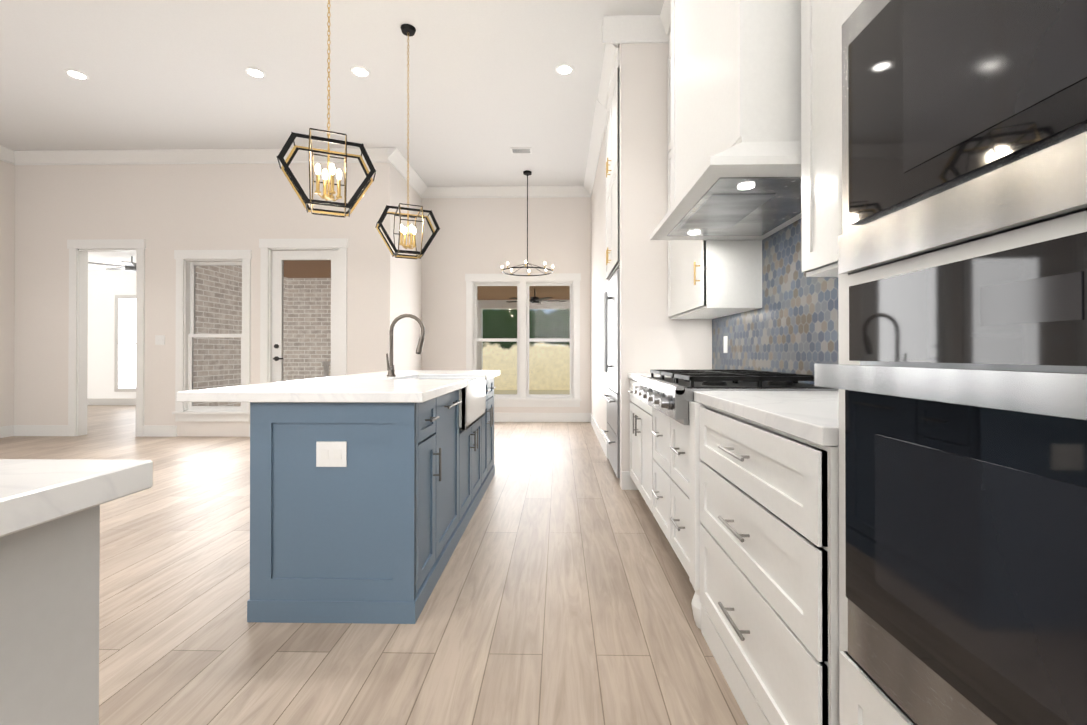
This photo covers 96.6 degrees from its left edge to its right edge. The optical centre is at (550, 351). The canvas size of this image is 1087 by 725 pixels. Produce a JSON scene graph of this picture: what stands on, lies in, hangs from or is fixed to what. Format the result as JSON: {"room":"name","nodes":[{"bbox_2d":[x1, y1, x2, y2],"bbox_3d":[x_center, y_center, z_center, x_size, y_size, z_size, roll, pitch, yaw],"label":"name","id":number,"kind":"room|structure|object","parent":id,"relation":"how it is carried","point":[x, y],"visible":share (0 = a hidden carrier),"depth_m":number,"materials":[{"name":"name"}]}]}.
{"room":"kitchen","nodes":[
{"label":"kitchen","id":0,"kind":"room"},
{"bbox_2d":[0,160,14,426],"bbox_3d":[-7.078,-0.749,2.339,0.120,3.650,8.120,0,0,1],"label":"wall","id":1,"kind":"structure","parent":0,"point":[7,247],"depth_m":6.20,"materials":[{"name":"beige paint"}]},
{"bbox_2d":[0,425,13,437],"bbox_3d":[-7.005,1.007,2.630,0.016,0.140,7.280,0,0,1],"label":"baseboard","id":2,"kind":"structure","parent":1,"relation":"attached to","point":[5,431],"depth_m":6.17,"materials":[{"name":"white wood"}]},
{"bbox_2d":[0,146,15,164],"bbox_3d":[-6.953,-2.503,2.645,0.120,0.140,7.280,0,0,1],"label":"crown molding","id":3,"kind":"structure","parent":1,"relation":"attached to","point":[5,153],"depth_m":6.12,"materials":[{"name":"white wood"}]},
{"bbox_2d":[87,271,135,397],"bbox_3d":[-7.728,-0.714,10.072,5.740,3.650,0.120,0,0,1],"label":"wall","id":4,"kind":"structure","parent":0,"point":[105,288],"depth_m":10.03,"materials":[{"name":"paint"}]},
{"bbox_2d":[87,398,135,404],"bbox_3d":[-7.730,1.041,9.994,5.500,0.140,0.020,0,0,1],"label":"baseboard","id":5,"kind":"structure","parent":4,"relation":"attached to","point":[111,401],"depth_m":10.01,"materials":[{"name":"white wood"}]},
{"bbox_2d":[114,295,135,391],"bbox_3d":[-8.505,-0.164,10.008,1.010,2.010,0.029,0,0,1],"label":"room window","id":6,"kind":"structure","parent":4,"relation":"in","point":[124,343],"depth_m":10.01,"materials":[{"name":"white"}]},
{"bbox_2d":[88,252,135,270],"bbox_3d":[-7.762,-1.717,8.217,5.500,0.080,3.599,0,0,1],"label":"ceiling","id":7,"kind":"structure","parent":0,"point":[114,258],"depth_m":8.82,"materials":[{"name":"paint"}]},
{"bbox_2d":[88,256,135,271],"bbox_3d":[-7.354,-1.545,8.549,1.216,0.259,1.162,0,0,1],"label":"ceiling fan","id":8,"kind":"object","parent":7,"relation":"hanging from","point":[130,266],"visible":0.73,"depth_m":8.42,"materials":[{"name":"silver metal"}]},
{"bbox_2d":[14,163,393,436],"bbox_3d":[-4.496,-0.731,6.293,4.900,3.650,0.120,0,0,1],"label":"wall","id":9,"kind":"structure","parent":0,"point":[164,211],"depth_m":6.24,"materials":[{"name":"beige paint"}]},
{"bbox_2d":[14,425,67,435],"bbox_3d":[-6.562,1.024,6.254,0.710,0.140,0.016,0,0,1],"label":"baseboard","id":10,"kind":"structure","parent":9,"relation":"attached to","point":[19,430],"depth_m":6.25,"materials":[{"name":"white wood"}]},
{"bbox_2d":[67,239,145,436],"bbox_3d":[-5.722,-0.174,6.299,1.010,2.535,0.148,0,0,1],"label":"door frame","id":11,"kind":"structure","parent":9,"relation":"attached to","point":[79,250],"depth_m":6.24,"materials":[{"name":"white wood"}]},
{"bbox_2d":[155,335,164,344],"bbox_3d":[-5.027,-0.146,6.234,0.120,0.120,0.012,0,0,1],"label":"light switch","id":12,"kind":"object","parent":9,"relation":"attached to","point":[159,339],"visible":1,"depth_m":6.23,"materials":[{"name":"white plastic"}]},
{"bbox_2d":[143,425,176,436],"bbox_3d":[-5.022,1.024,6.227,0.430,0.140,0.016,0,0,1],"label":"baseboard","id":13,"kind":"structure","parent":9,"relation":"attached to","point":[148,430],"depth_m":6.22,"materials":[{"name":"white wood"}]},
{"bbox_2d":[12,148,399,164],"bbox_3d":[-4.378,-2.487,6.179,4.900,0.140,0.120,0,0,1],"label":"crown molding","id":14,"kind":"structure","parent":9,"relation":"attached to","point":[376,155],"depth_m":6.18,"materials":[{"name":"white wood"}]},
{"bbox_2d":[172,250,251,421],"bbox_3d":[-4.331,-0.202,6.263,1.000,2.200,0.170,0,0,1],"label":"window frame","id":15,"kind":"structure","parent":9,"relation":"attached to","point":[183,258],"depth_m":6.21,"materials":[{"name":"white wood"}]},
{"bbox_2d":[188,262,241,409],"bbox_3d":[-4.331,-0.206,6.308,0.734,1.924,0.060,0,0,1],"label":"living room window","id":16,"kind":"structure","parent":9,"relation":"in","point":[192,335],"depth_m":6.29,"materials":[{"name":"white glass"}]},
{"bbox_2d":[259,238,347,383],"bbox_3d":[-3.157,-0.174,6.252,1.140,2.535,0.148,0,0,1],"label":"door frame","id":17,"kind":"structure","parent":9,"relation":"attached to","point":[267,246],"depth_m":6.19,"materials":[{"name":"white wood"}]},
{"bbox_2d":[272,250,337,381],"bbox_3d":[-3.157,-0.111,6.248,0.884,2.390,0.105,0,0,1],"label":"patio door","id":18,"kind":"structure","parent":9,"relation":"in","point":[278,259],"depth_m":6.26,"materials":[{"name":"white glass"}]},
{"bbox_2d":[0,0,663,186],"bbox_3d":[-4.656,-2.616,4.104,12.100,0.100,11.960,0,0,1],"label":"ceiling","id":19,"kind":"structure","parent":0,"point":[489,86],"depth_m":4.55,"materials":[{"name":"white paint"}]},
{"bbox_2d":[64,69,89,79],"bbox_3d":[-4.379,-2.559,4.479,0.174,0.009,0.174,0,0,1],"label":"recessed light","id":20,"kind":"object","parent":19,"relation":"in","point":[73,73],"depth_m":4.47,"materials":[{"name":"white"}]},
{"bbox_2d":[244,67,265,77],"bbox_3d":[-2.709,-2.559,4.449,0.174,0.009,0.174,0,0,1],"label":"recessed light","id":21,"kind":"object","parent":19,"relation":"in","point":[252,71],"depth_m":4.43,"materials":[{"name":"white"}]},
{"bbox_2d":[277,0,375,217],"bbox_3d":[-1.202,-1.667,2.627,0.505,1.810,0.505,0,0,1],"label":"pendant light","id":22,"kind":"object","parent":19,"relation":"hanging from","point":[357,196],"visible":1,"depth_m":2.62,"materials":[{"name":"black metal"}]},
{"bbox_2d":[350,66,369,76],"bbox_3d":[-1.740,-2.559,4.431,0.174,0.009,0.174,0,0,1],"label":"recessed light","id":23,"kind":"object","parent":19,"relation":"in","point":[360,71],"depth_m":4.42,"materials":[{"name":"white"}]},
{"bbox_2d":[375,24,439,258],"bbox_3d":[-1.130,-1.661,3.846,0.505,1.810,0.505,0,0,1],"label":"pendant light","id":24,"kind":"object","parent":19,"relation":"hanging from","point":[408,30],"visible":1,"depth_m":3.84,"materials":[{"name":"black metal"}]},
{"bbox_2d":[510,147,531,153],"bbox_3d":[-0.368,-2.549,6.147,0.260,0.013,0.160,0,0,1],"label":"ceiling vent","id":25,"kind":"object","parent":19,"relation":"in","point":[523,150],"visible":0.98,"depth_m":6.13,"materials":[{"name":"silver metal"}]},
{"bbox_2d":[501,170,553,275],"bbox_3d":[-0.325,-1.839,6.883,0.752,1.428,0.752,0,0,1],"label":"dining chandelier","id":26,"kind":"object","parent":19,"relation":"hanging from","point":[527,173],"visible":1,"depth_m":6.88,"materials":[{"name":"black metal"}]},
{"bbox_2d":[555,63,573,74],"bbox_3d":[0.130,-2.559,4.398,0.174,0.009,0.174,0,0,1],"label":"recessed light","id":27,"kind":"object","parent":19,"relation":"in","point":[560,69],"depth_m":4.39,"materials":[{"name":"white"}]},
{"bbox_2d":[0,405,748,724],"bbox_3d":[-4.596,1.114,4.086,11.980,0.060,11.720,0,0,1],"label":"floor","id":28,"kind":"structure","parent":0,"point":[563,592],"depth_m":1.95,"materials":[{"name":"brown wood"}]},
{"bbox_2d":[0,505,99,724],"bbox_3d":[-0.922,0.625,-0.531,0.587,0.874,2.375,0,0,1],"label":"counter base","id":29,"kind":"object","parent":28,"relation":"on","point":[49,622],"depth_m":0.59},
{"bbox_2d":[0,459,152,536],"bbox_3d":[-0.900,0.168,-0.522,0.632,0.040,2.430,0,0,1],"label":"countertop","id":30,"kind":"structure","parent":29,"relation":"on","point":[34,492],"depth_m":0.59,"materials":[{"name":"white stone"}]},
{"bbox_2d":[247,374,499,623],"bbox_3d":[-0.830,0.643,3.100,0.700,0.874,2.372,0,0,1],"label":"kitchen island","id":31,"kind":"object","parent":28,"relation":"on","point":[367,491],"depth_m":1.93,"materials":[{"name":"blue wood"}]},
{"bbox_2d":[176,370,499,401],"bbox_3d":[-0.957,0.184,3.109,0.972,0.040,2.450,0,0,1],"label":"island countertop","id":32,"kind":"structure","parent":31,"relation":"on","point":[407,385],"depth_m":2.08,"materials":[{"name":"white stone"}]},
{"bbox_2d":[386,314,424,376],"bbox_3d":[-0.951,-0.042,3.163,0.252,0.411,0.104,0,0,1],"label":"gooseneck faucet","id":33,"kind":"object","parent":32,"relation":"on","point":[390,368],"visible":1,"depth_m":3.17,"materials":[{"name":"silver metal"}]},
{"bbox_2d":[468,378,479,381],"bbox_3d":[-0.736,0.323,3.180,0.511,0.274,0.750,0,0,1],"label":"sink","id":34,"kind":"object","parent":32,"relation":"in","point":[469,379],"depth_m":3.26,"materials":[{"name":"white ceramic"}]},
{"bbox_2d":[598,44,619,280],"bbox_3d":[0.874,-0.739,4.401,0.807,3.649,0.964,0,0,1],"label":"tall cabinet","id":35,"kind":"object","parent":28,"relation":"on","point":[609,94],"visible":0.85,"depth_m":4.26,"materials":[{"name":"white wood"}]},
{"bbox_2d":[602,269,619,477],"bbox_3d":[0.877,0.205,4.386,0.766,1.760,0.900,0,0,1],"label":"refrigerator","id":36,"kind":"object","parent":28,"relation":"on","point":[612,333],"visible":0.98,"depth_m":4.23,"materials":[{"name":"silver metal"}]},
{"bbox_2d":[628,379,653,512],"bbox_3d":[0.916,0.644,3.315,0.684,0.873,0.931,0,0,1],"label":"base cabinet","id":37,"kind":"object","parent":28,"relation":"on","point":[641,444],"visible":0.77,"depth_m":3.25,"materials":[{"name":"white wood"}]},
{"bbox_2d":[651,408,688,575],"bbox_3d":[0.899,0.688,2.389,0.684,0.775,0.918,0,0,1],"label":"base cabinet","id":38,"kind":"object","parent":28,"relation":"on","point":[670,491],"visible":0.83,"depth_m":2.35,"materials":[{"name":"white wood"}]},
{"bbox_2d":[689,402,839,724],"bbox_3d":[0.875,0.635,1.458,0.699,0.873,0.950,0,0,1],"label":"base cabinet","id":39,"kind":"object","parent":28,"relation":"on","point":[764,540],"visible":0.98,"depth_m":1.26,"materials":[{"name":"white wood"}]},
{"bbox_2d":[628,373,838,445],"bbox_3d":[0.912,0.181,2.391,0.659,0.040,2.812,0,0,1],"label":"countertop","id":40,"kind":"structure","parent":39,"relation":"on","point":[812,416],"depth_m":1.37,"materials":[{"name":"white stone"}]},
{"bbox_2d":[633,370,838,424],"bbox_3d":[0.819,0.201,2.390,0.700,0.194,0.904,0,0,1],"label":"gas range","id":41,"kind":"object","parent":40,"relation":"on","point":[672,395],"visible":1,"depth_m":2.05,"materials":[{"name":"silver metal"}]},
{"bbox_2d":[838,0,1086,724],"bbox_3d":[0.844,-0.757,0.542,0.727,3.649,0.892,0,0,1],"label":"tall cabinet","id":42,"kind":"object","parent":28,"relation":"on","point":[865,698],"visible":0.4,"depth_m":0.90,"materials":[{"name":"white wood"}]},
{"bbox_2d":[814,232,1086,724],"bbox_3d":[0.546,0.219,0.550,0.106,0.683,0.727,0,0,1],"label":"built-in oven","id":43,"kind":"object","parent":42,"relation":"in","point":[963,384],"visible":1,"depth_m":0.62,"materials":[{"name":"black glass"}]},
{"bbox_2d":[838,0,1086,273],"bbox_3d":[0.573,-0.400,0.577,0.052,0.492,0.757,0,0,1],"label":"built-in microwave","id":44,"kind":"object","parent":42,"relation":"in","point":[964,121],"visible":0.87,"depth_m":0.66,"materials":[{"name":"black glass"}]},
{"bbox_2d":[393,167,421,369],"bbox_3d":[-2.094,-0.728,6.960,0.120,3.650,1.298,0,0,1],"label":"wall","id":45,"kind":"structure","parent":0,"point":[407,286],"depth_m":6.85,"materials":[{"name":"beige paint"}]},
{"bbox_2d":[391,153,427,194],"bbox_3d":[-1.976,-2.484,6.836,0.120,0.140,1.260,0,0,1],"label":"crown molding","id":46,"kind":"structure","parent":45,"relation":"attached to","point":[415,181],"depth_m":6.87,"materials":[{"name":"white wood"}]},
{"bbox_2d":[422,197,590,412],"bbox_3d":[-0.751,-0.725,7.661,2.780,3.650,0.150,0,0,1],"label":"wall","id":47,"kind":"structure","parent":0,"point":[481,236],"depth_m":7.59,"materials":[{"name":"beige paint"}]},
{"bbox_2d":[420,186,583,197],"bbox_3d":[-0.768,-2.480,7.534,2.510,0.140,0.120,0,0,1],"label":"crown molding","id":48,"kind":"structure","parent":47,"relation":"attached to","point":[461,191],"depth_m":7.53,"materials":[{"name":"white wood"}]},
{"bbox_2d":[465,273,580,406],"bbox_3d":[-0.427,-0.176,7.612,1.820,2.080,0.170,0,0,1],"label":"window frame","id":49,"kind":"structure","parent":47,"relation":"attached to","point":[575,278],"depth_m":7.56,"materials":[{"name":"white wood"}]},
{"bbox_2d":[474,283,572,396],"bbox_3d":[-0.426,-0.180,7.647,1.554,1.804,0.060,0,0,1],"label":"window","id":50,"kind":"structure","parent":47,"relation":"in","point":[517,340],"depth_m":7.63,"materials":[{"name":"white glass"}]},
{"bbox_2d":[494,413,589,421],"bbox_3d":[-0.707,1.030,7.569,2.630,0.140,0.016,0,0,1],"label":"baseboard","id":51,"kind":"structure","parent":47,"relation":"attached to","point":[498,417],"depth_m":7.55,"materials":[{"name":"white wood"}]},
{"bbox_2d":[591,43,711,488],"bbox_3d":[0.959,-0.747,2.919,0.830,3.650,9.570,0,0,1],"label":"wall","id":52,"kind":"structure","parent":0,"point":[653,336],"depth_m":3.81,"materials":[{"name":"beige paint"}]},
{"bbox_2d":[584,98,606,196],"bbox_3d":[0.553,-2.486,6.235,0.120,0.140,2.670,0,0,1],"label":"crown molding","id":53,"kind":"structure","parent":52,"relation":"attached to","point":[600,115],"depth_m":5.84,"materials":[{"name":"white wood"}]},
{"bbox_2d":[590,413,607,458],"bbox_3d":[0.605,1.024,6.218,0.016,0.140,2.670,0,0,1],"label":"baseboard","id":54,"kind":"structure","parent":52,"relation":"attached to","point":[603,443],"depth_m":5.80,"materials":[{"name":"white wood"}]},
{"bbox_2d":[622,471,637,489],"bbox_3d":[0.915,1.012,3.789,0.710,0.140,0.016,0,0,1],"label":"baseboard","id":55,"kind":"structure","parent":52,"relation":"attached to","point":[628,483],"depth_m":3.79,"materials":[{"name":"white wood"}]},
{"bbox_2d":[602,15,668,43],"bbox_3d":[0.839,-2.498,3.754,0.860,0.140,0.120,0,0,1],"label":"crown molding","id":56,"kind":"structure","parent":52,"relation":"attached to","point":[631,29],"depth_m":3.76,"materials":[{"name":"white wood"}]},
{"bbox_2d":[660,0,761,318],"bbox_3d":[1.045,-1.412,3.332,0.427,2.314,0.939,0,0,1],"label":"upper cabinet","id":57,"kind":"object","parent":52,"relation":"attached to","point":[710,279],"visible":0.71,"depth_m":2.87,"materials":[{"name":"white wood"}]},
{"bbox_2d":[650,0,800,239],"bbox_3d":[0.909,-1.611,2.289,0.661,1.923,1.148,0,0,1],"label":"range hood","id":58,"kind":"object","parent":52,"relation":"attached to","point":[735,119],"visible":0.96,"depth_m":1.96,"materials":[{"name":"white paint"}]},
{"bbox_2d":[712,219,838,384],"bbox_3d":[1.243,-0.332,2.387,0.002,0.984,2.812,0,0,1],"label":"tile backsplash","id":59,"kind":"structure","parent":52,"relation":"attached to","point":[790,325],"depth_m":2.57,"materials":[{"name":"tile"}]},
{"bbox_2d":[724,336,727,352],"bbox_3d":[1.258,-0.049,3.475,0.005,0.120,0.070,0,0,1],"label":"outlet","id":60,"kind":"object","parent":59,"relation":"attached to","point":[725,344],"visible":1,"depth_m":3.46,"materials":[{"name":"white plastic"}]},
{"bbox_2d":[801,0,837,276],"bbox_3d":[1.009,-1.421,1.350,0.427,2.314,0.718,0,0,1],"label":"upper cabinet","id":61,"kind":"object","parent":52,"relation":"attached to","point":[819,120],"visible":0.08,"depth_m":1.60,"materials":[{"name":"white wood"}]},
{"label":"outside","id":62,"kind":"structure","parent":0,"visible":0},
{"bbox_2d":[483,309,569,389],"bbox_3d":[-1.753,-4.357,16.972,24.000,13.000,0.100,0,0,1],"label":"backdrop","id":63,"kind":"structure","parent":62,"point":[493,320],"depth_m":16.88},
{"bbox_2d":[494,390,569,393],"bbox_3d":[-1.836,1.372,12.346,24.000,0.100,9.100,0,0,1],"label":"ground","id":64,"kind":"structure","parent":62,"point":[534,391],"depth_m":15.96,"materials":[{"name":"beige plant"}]},
{"bbox_2d":[477,286,569,369],"bbox_3d":[0.523,0.011,10.060,5.200,2.800,4.600,0,0,1],"label":"porch","id":65,"kind":"object","parent":64,"relation":"on","point":[509,301],"depth_m":11.68,"materials":[{"name":"brown wood"}]},
{"bbox_3d":[-3.543,1.250,7.579,2.550,0.080,2.485,0,0,1],"label":"porch","id":66,"kind":"object","parent":64,"relation":"on","visible":0},
{"bbox_2d":[193,266,330,405],"bbox_3d":[-3.524,-0.450,7.639,2.745,3.300,2.590,0,0,1],"label":"brick","id":67,"kind":"object","parent":66,"relation":"on","point":[231,358],"depth_m":7.47,"materials":[{"name":"grey brick"}]},
{"bbox_2d":[284,260,330,277],"bbox_3d":[-3.543,-1.390,7.592,2.550,0.080,2.485,0,0,1],"label":"soffit","id":68,"kind":"structure","parent":67,"relation":"attached to","point":[309,269],"depth_m":7.87,"materials":[{"name":"brown wood"}]},
{"bbox_2d":[322,361,330,376],"bbox_3d":[-3.663,0.692,8.137,0.600,1.040,0.610,0,0,1],"label":"porch chair","id":69,"kind":"object","parent":66,"relation":"on","point":[326,364],"depth_m":8.41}
]}

